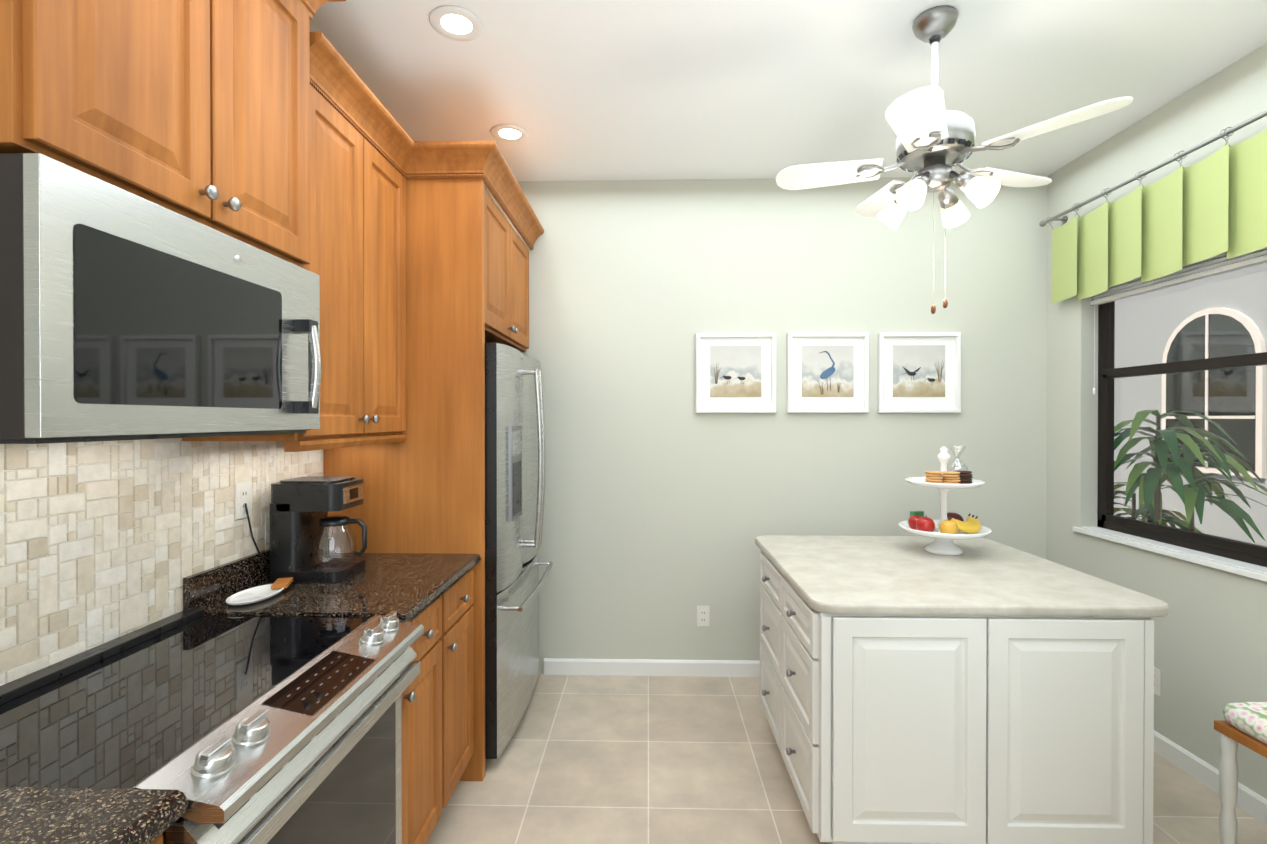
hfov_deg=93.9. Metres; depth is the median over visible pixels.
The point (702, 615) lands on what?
electrical outlet
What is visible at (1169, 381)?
wall
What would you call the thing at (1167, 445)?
plant
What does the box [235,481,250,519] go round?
electrical outlet
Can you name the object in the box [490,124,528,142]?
recessed light
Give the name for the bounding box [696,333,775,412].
picture
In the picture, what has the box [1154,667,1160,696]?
electrical outlet
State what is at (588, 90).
ceiling
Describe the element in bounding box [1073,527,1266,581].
window sill
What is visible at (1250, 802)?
baseboard
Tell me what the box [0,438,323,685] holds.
backsplash
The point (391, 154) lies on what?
upper cabinet
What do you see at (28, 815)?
countertop
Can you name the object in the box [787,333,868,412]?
picture
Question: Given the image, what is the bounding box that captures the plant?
[1114,410,1266,542]
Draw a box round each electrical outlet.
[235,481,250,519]
[697,606,708,625]
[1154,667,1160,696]
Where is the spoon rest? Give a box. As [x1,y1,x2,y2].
[226,577,292,604]
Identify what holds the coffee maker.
on the countertop at (407, 584)
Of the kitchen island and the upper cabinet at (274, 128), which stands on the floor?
the kitchen island
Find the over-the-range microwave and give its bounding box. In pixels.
[0,153,321,443]
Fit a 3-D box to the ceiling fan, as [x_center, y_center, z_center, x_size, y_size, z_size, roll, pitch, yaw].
[1.015,-0.866,2.045,1.003,1.004,0.979,0,0,1]
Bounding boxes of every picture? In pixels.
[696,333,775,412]
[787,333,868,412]
[878,332,960,412]
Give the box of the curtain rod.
[1039,110,1266,226]
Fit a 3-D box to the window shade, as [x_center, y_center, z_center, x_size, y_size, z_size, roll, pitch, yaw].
[2.348,-0.568,2.509,0.056,0.863,1.072,0,0,1]
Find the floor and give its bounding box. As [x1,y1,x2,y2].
[426,674,1266,843]
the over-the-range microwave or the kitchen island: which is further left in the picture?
the over-the-range microwave
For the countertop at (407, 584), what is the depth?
1.87 m
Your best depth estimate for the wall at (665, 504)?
3.36 m
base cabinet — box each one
[401,597,447,843]
[448,573,473,800]
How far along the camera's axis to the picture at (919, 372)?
3.31 m
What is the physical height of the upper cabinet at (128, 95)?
0.815 m
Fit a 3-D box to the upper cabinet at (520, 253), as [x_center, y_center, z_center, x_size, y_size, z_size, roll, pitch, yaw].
[-0.917,-0.747,3.143,0.636,0.695,0.482,0,0,1]
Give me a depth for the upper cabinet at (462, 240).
2.38 m
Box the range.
[0,608,423,843]
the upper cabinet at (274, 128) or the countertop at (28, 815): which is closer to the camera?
the countertop at (28, 815)
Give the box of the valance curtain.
[1046,127,1266,303]
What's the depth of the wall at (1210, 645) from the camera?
2.55 m
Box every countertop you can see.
[0,787,188,843]
[183,553,480,622]
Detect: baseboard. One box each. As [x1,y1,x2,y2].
[544,658,759,676]
[1154,730,1266,825]
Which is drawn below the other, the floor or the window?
the floor
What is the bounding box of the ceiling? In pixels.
[309,0,1266,180]
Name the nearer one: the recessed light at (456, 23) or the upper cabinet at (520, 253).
the recessed light at (456, 23)
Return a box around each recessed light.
[429,6,483,40]
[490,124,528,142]
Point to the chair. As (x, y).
(1244, 724)
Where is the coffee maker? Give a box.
[244,476,366,582]
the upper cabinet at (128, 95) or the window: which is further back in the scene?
the window
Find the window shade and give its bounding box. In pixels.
[1090,247,1266,393]
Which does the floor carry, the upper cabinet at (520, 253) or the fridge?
the fridge
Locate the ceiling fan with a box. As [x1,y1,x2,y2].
[776,5,1132,313]
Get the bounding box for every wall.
[485,176,1047,673]
[1046,43,1266,798]
[1114,263,1266,545]
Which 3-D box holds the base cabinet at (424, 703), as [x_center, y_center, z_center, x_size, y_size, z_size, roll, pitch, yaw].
[-0.960,1.012,1.841,0.616,0.880,0.365,0,0,1]
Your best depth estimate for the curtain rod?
2.49 m
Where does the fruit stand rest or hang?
on the kitchen island
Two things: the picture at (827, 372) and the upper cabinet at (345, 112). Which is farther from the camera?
the picture at (827, 372)
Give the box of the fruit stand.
[898,446,991,555]
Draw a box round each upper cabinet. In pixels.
[0,0,223,232]
[181,44,371,447]
[224,0,323,275]
[372,104,411,439]
[412,148,511,343]
[412,196,531,355]
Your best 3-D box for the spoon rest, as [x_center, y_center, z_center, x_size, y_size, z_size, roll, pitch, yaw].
[-1.143,0.520,1.814,0.121,0.023,0.245,0,0,1]
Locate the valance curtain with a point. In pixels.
(1210, 206)
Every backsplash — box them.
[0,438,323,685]
[183,529,328,608]
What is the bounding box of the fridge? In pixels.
[485,343,552,758]
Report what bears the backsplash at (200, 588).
attached to the kitchen
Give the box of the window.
[1097,265,1266,566]
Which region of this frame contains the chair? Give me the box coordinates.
[1214,702,1266,843]
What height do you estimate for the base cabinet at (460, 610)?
0.880 m
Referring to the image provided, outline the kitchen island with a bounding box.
[755,535,1168,843]
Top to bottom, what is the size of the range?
0.944 m
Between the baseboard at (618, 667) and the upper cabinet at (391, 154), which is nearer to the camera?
the upper cabinet at (391, 154)

